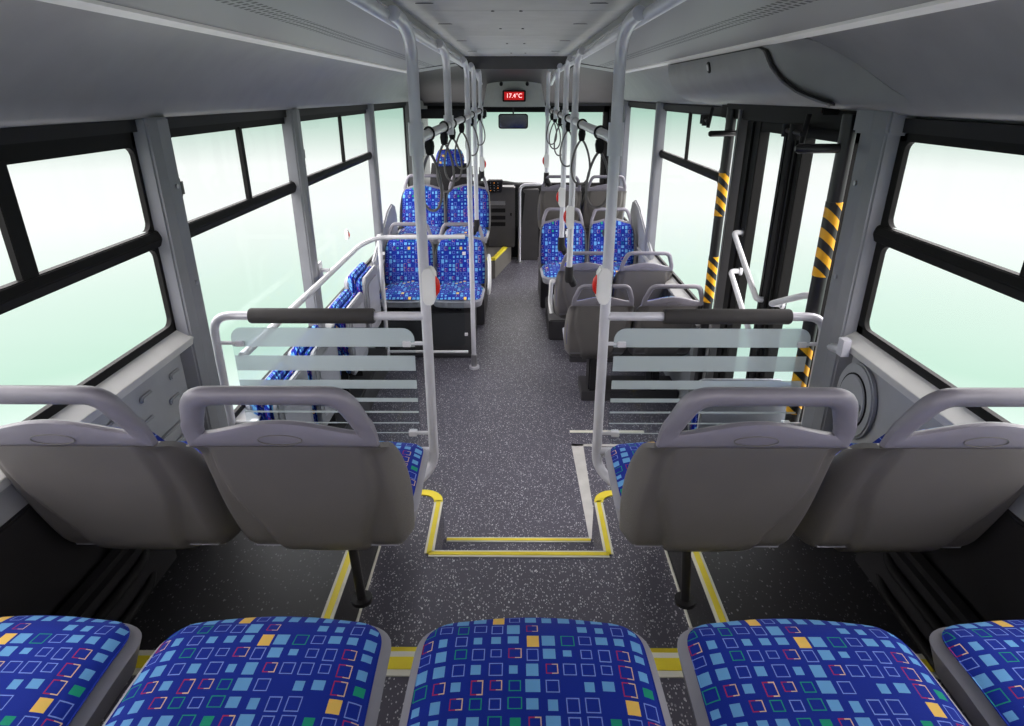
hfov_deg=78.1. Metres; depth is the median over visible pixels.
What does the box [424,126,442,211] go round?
strap
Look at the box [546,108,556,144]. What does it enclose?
strap
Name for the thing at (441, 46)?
pole
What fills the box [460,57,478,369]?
pole
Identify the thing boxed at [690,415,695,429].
seat cushion
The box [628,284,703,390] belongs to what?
seat
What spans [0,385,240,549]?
seat
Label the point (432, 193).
cushion
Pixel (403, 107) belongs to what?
window
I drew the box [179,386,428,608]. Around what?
seat
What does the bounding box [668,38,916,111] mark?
cover
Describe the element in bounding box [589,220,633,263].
cushion
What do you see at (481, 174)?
pole
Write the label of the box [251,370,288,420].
cushion
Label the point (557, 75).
pole
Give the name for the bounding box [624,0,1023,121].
ceiling
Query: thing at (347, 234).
button
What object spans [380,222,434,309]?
seat
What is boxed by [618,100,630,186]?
pillar
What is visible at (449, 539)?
trim
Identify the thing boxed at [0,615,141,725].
seat
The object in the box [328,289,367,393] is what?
seat
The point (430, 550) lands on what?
trim
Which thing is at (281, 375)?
seat cushion
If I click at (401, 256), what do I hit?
cushion
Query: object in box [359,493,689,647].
floor
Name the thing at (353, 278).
seat back
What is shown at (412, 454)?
seat cushion
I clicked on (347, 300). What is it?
seat cushion
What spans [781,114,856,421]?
shaft
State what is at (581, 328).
seat
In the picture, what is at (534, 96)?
console
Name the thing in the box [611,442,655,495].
seat cushion
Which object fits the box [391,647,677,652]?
trim
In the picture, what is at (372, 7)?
rail
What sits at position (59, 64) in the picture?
ceiling
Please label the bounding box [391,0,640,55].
ceiling
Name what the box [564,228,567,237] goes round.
sticker
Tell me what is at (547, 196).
seat
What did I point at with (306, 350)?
seat cushion
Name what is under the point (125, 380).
trim
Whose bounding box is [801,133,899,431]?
pillar
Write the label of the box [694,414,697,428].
cushion
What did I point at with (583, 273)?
seat
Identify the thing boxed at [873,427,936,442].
cushion
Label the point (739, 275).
door
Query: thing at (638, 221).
guard
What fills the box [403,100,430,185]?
pillar
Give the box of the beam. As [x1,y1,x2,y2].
[420,56,612,68]
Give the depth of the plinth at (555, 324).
5.71 m
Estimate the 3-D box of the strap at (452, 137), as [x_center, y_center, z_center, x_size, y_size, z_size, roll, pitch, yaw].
[-0.315,-1.126,3.348,0.107,0.326,0.024,-9,25,-21]
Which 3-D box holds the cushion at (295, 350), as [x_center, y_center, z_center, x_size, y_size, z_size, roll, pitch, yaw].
[-1.116,0.076,3.516,0.050,0.490,0.420,0,23,0]
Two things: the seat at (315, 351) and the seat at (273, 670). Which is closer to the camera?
the seat at (273, 670)
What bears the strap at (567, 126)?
hanging from the rail at (601, 133)
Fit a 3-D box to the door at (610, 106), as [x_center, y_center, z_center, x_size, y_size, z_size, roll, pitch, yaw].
[1.241,-2.121,7.691,0.050,1.950,1.230,0,23,0]
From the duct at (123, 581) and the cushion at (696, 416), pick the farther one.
the cushion at (696, 416)
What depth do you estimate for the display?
6.76 m
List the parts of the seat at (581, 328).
leg, grab frame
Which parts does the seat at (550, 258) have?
grab frame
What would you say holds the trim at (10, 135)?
attached to the wall
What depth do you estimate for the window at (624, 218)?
6.19 m
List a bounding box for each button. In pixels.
[344,229,349,239]
[421,266,439,304]
[592,265,610,304]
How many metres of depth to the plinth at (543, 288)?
6.54 m
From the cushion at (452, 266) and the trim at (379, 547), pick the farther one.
the cushion at (452, 266)
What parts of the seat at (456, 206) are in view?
grab frame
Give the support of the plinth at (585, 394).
on the floor at (505, 467)
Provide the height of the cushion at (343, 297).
0.490 m
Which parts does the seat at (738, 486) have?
leg, grab frame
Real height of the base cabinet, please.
0.750 m
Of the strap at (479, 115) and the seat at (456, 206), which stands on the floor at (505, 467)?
the seat at (456, 206)
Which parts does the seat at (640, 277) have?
grab frame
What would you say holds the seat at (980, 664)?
on the platform at (674, 689)
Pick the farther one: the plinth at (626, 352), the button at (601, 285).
the plinth at (626, 352)
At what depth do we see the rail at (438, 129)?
2.78 m
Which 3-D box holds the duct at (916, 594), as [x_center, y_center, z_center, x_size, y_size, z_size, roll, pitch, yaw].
[1.121,0.793,1.443,0.100,0.208,1.250,0,23,0]
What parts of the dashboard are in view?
panel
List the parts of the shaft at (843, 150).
lever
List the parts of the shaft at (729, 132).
lever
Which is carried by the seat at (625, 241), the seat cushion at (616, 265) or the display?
the seat cushion at (616, 265)
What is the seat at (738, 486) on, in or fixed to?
on the floor at (794, 579)
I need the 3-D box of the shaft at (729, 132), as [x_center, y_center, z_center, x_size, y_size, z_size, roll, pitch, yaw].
[1.108,-0.501,3.878,0.182,1.990,0.632,0,23,0]
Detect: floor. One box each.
[130,530,377,649]
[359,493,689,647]
[368,257,687,537]
[667,533,921,653]
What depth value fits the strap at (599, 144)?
2.54 m
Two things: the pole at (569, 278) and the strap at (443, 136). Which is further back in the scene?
the pole at (569, 278)
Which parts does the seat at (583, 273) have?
grab frame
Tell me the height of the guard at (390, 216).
1.110 m
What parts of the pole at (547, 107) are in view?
stop button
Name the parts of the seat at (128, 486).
grab frame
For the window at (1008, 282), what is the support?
in the wall at (892, 404)
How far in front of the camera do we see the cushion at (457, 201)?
6.21 m
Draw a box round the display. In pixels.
[502,90,525,101]
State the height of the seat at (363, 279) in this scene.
0.640 m
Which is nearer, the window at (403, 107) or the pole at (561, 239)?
the pole at (561, 239)
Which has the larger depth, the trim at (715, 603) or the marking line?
the marking line
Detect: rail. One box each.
[346,0,482,83]
[377,234,467,355]
[424,109,480,140]
[516,181,542,262]
[550,0,685,85]
[550,109,607,140]
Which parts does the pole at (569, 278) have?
stop button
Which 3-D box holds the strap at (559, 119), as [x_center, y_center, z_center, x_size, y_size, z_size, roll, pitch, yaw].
[0.365,-1.743,4.799,0.107,0.326,0.024,-12,26,-26]
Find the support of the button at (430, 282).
attached to the railing at (701, 338)
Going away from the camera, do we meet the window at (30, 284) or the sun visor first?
the window at (30, 284)
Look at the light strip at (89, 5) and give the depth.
1.64 m
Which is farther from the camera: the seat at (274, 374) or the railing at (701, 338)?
the seat at (274, 374)
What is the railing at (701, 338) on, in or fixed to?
on the floor at (794, 579)
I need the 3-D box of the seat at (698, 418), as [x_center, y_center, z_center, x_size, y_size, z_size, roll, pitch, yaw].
[1.035,0.372,2.909,0.420,0.640,0.156,0,23,0]
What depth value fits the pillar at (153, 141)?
2.13 m
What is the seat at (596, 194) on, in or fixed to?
on the floor at (505, 467)
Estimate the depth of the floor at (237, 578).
1.96 m
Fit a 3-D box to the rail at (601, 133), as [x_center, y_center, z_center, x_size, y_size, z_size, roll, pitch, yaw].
[0.361,-1.593,4.102,0.036,0.037,4.300,0,23,0]
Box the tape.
[571,444,617,538]
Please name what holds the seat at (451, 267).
on the floor at (505, 467)
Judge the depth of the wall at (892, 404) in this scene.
2.00 m
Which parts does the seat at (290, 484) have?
grab frame, leg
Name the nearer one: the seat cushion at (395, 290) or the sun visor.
the seat cushion at (395, 290)
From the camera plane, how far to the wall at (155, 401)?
2.07 m
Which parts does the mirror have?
glass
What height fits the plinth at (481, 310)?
0.439 m
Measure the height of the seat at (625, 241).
0.888 m
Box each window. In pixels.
[0,132,175,420]
[300,110,372,307]
[374,106,409,229]
[427,106,609,185]
[623,106,655,220]
[653,109,721,308]
[856,133,1023,422]
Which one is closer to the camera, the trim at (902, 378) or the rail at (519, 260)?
the trim at (902, 378)
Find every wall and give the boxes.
[0,356,187,526]
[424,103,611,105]
[511,227,588,256]
[624,89,1023,521]
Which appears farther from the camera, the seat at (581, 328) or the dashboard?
the dashboard
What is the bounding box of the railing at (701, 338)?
[210,5,851,485]
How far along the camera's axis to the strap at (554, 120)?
5.40 m
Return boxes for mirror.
[498,107,527,128]
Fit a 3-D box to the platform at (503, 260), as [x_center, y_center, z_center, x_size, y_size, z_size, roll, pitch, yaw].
[-0.580,-1.290,7.958,1.128,0.249,1.450,0,23,0]
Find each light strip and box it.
[37,0,406,72]
[626,0,995,72]
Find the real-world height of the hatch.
0.270 m
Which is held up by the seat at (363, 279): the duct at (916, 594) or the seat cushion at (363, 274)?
the seat cushion at (363, 274)
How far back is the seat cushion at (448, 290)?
5.15 m
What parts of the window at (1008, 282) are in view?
sliding sash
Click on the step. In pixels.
(535, 546)
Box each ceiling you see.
[0,0,612,127]
[97,0,464,71]
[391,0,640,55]
[567,0,934,71]
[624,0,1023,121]
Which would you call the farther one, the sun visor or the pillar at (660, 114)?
the sun visor
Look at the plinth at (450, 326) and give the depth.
5.25 m
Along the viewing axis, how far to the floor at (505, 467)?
4.30 m
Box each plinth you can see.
[375,304,476,356]
[476,264,487,324]
[538,250,587,307]
[545,296,564,339]
[568,347,632,361]
[578,376,677,400]
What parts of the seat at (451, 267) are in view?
grab frame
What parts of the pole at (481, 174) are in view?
stop button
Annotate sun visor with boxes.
[421,109,486,118]
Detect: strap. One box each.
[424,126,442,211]
[436,121,454,192]
[444,118,462,181]
[454,114,470,169]
[465,111,478,155]
[477,108,485,145]
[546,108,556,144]
[549,110,560,148]
[554,111,561,155]
[559,114,570,166]
[570,119,590,184]
[585,125,607,208]
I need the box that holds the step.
[442,538,594,550]
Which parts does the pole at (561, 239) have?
stop button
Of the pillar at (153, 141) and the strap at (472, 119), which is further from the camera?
the strap at (472, 119)
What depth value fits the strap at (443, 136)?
2.96 m
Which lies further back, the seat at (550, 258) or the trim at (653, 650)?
the seat at (550, 258)
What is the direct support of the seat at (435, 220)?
on the floor at (505, 467)
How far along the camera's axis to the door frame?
3.23 m
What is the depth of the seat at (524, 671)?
1.08 m
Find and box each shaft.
[688,107,736,425]
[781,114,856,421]
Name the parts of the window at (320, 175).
sliding sash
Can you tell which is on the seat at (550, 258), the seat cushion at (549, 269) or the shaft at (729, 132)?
the seat cushion at (549, 269)
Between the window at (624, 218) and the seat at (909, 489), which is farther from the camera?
the window at (624, 218)
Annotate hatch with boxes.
[837,362,877,438]
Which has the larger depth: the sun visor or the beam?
the sun visor
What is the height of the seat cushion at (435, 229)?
0.040 m
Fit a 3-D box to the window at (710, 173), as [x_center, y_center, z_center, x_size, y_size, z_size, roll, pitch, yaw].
[1.210,-1.187,4.508,0.034,1.180,1.680,0,23,0]
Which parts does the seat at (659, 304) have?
leg, grab frame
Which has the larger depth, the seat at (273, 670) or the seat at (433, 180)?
the seat at (433, 180)
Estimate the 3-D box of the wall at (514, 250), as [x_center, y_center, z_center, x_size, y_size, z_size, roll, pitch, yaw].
[0.050,-1.906,8.512,2.540,0.950,0.060,0,23,0]
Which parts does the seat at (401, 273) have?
grab frame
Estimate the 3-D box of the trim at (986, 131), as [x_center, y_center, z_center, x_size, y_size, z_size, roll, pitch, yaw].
[1.084,-1.700,3.726,0.420,0.425,8.900,0,23,0]
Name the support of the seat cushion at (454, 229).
on the seat at (456, 206)
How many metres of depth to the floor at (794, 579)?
1.96 m
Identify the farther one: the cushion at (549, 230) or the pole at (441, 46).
the cushion at (549, 230)
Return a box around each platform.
[99,675,973,725]
[434,241,510,278]
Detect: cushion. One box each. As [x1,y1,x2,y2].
[103,425,164,440]
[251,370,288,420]
[264,371,294,419]
[291,325,318,354]
[303,347,318,423]
[329,289,351,374]
[339,293,356,372]
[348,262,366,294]
[356,266,370,293]
[379,441,422,495]
[380,282,419,299]
[385,239,432,283]
[398,225,440,234]
[402,186,443,226]
[436,282,482,299]
[437,236,484,283]
[445,226,487,236]
[447,186,488,226]
[540,220,584,263]
[542,262,577,276]
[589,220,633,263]
[596,262,629,276]
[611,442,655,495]
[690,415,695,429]
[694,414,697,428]
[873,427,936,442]
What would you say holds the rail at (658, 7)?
attached to the ceiling at (692, 27)
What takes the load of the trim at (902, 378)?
attached to the wall at (892, 404)
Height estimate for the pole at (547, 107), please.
1.062 m
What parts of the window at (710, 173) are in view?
sliding sash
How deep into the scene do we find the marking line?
4.17 m
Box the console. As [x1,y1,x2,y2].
[483,81,544,106]
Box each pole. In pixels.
[435,39,453,134]
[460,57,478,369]
[468,62,479,234]
[476,69,485,181]
[542,69,551,186]
[553,63,561,118]
[556,55,572,254]
[563,47,585,286]
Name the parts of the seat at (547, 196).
grab frame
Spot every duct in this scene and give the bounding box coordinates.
[54,548,176,623]
[855,552,980,673]
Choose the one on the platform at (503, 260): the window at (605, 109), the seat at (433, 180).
the seat at (433, 180)
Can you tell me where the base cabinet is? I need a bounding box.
[488,185,514,246]
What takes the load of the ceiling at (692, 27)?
attached to the ceiling at (551, 27)
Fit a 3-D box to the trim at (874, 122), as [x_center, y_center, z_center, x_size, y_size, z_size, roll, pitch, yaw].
[1.170,-0.768,1.992,0.085,0.085,0.216,0,23,0]
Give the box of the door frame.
[686,103,856,427]
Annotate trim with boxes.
[0,102,405,144]
[0,229,399,491]
[132,650,939,678]
[321,550,350,618]
[356,546,692,628]
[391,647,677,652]
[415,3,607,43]
[421,490,612,501]
[424,501,613,557]
[447,537,590,542]
[491,247,507,260]
[628,102,1023,143]
[636,244,985,425]
[691,552,728,622]
[853,110,915,135]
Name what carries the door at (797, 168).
in the wall at (892, 404)
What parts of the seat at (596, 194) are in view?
grab frame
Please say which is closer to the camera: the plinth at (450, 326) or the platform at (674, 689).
the platform at (674, 689)
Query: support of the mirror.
attached to the console
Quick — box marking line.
[569,430,643,432]
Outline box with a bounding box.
[327,348,387,429]
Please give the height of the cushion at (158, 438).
0.356 m
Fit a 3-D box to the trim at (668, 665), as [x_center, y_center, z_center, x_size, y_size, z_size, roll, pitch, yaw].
[0.007,0.804,1.683,2.400,0.009,0.078,0,23,0]
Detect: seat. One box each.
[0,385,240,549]
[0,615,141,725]
[102,616,390,725]
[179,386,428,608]
[245,370,313,421]
[287,325,340,424]
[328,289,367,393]
[344,262,380,327]
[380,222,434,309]
[397,174,444,243]
[399,617,672,725]
[430,149,472,230]
[434,222,490,309]
[444,174,490,243]
[537,175,581,228]
[539,207,586,284]
[548,251,613,318]
[562,284,633,390]
[581,175,626,231]
[588,208,635,278]
[605,387,858,609]
[611,251,672,311]
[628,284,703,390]
[677,618,970,725]
[688,378,786,429]
[794,387,1023,551]
[929,620,1023,725]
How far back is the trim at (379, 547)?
2.28 m
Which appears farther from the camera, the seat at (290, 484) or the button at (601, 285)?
the button at (601, 285)
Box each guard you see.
[372,204,397,291]
[630,200,653,263]
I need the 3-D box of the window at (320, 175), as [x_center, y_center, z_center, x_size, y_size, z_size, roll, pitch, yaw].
[-1.149,-1.121,4.377,0.050,1.160,1.920,0,23,0]
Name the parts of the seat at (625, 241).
grab frame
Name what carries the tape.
on the floor at (505, 467)
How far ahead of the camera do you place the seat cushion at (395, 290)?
5.14 m
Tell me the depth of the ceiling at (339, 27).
1.96 m
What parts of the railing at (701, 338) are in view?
rail frame, rail frame, wall arm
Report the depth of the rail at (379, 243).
4.91 m
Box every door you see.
[605,106,611,183]
[713,120,788,378]
[750,127,860,421]
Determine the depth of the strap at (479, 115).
5.79 m
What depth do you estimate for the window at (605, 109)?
7.91 m
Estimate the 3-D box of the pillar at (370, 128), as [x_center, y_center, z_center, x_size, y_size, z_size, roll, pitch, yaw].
[-1.138,-1.148,5.399,0.060,1.990,0.118,0,23,0]
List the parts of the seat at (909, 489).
grab frame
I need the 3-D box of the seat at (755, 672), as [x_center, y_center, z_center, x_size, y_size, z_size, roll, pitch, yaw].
[0.529,0.585,0.915,0.454,0.888,0.676,0,23,0]
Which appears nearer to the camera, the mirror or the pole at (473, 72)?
the pole at (473, 72)
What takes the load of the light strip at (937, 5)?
attached to the ceiling at (692, 27)
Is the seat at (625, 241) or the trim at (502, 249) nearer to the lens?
the seat at (625, 241)
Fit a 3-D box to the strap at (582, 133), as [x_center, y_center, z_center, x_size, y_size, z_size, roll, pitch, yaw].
[0.355,-1.078,3.234,0.107,0.326,0.024,7,24,16]
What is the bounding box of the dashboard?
[473,179,593,259]
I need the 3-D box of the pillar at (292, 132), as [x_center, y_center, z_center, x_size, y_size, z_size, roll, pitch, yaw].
[-1.142,-0.396,3.637,0.075,1.985,0.109,0,23,0]
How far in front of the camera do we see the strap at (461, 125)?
3.92 m
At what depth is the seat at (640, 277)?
4.71 m
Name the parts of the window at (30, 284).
sliding sash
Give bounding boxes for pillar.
[133,117,227,429]
[282,108,325,327]
[364,104,382,245]
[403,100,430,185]
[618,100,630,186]
[643,102,667,262]
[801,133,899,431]

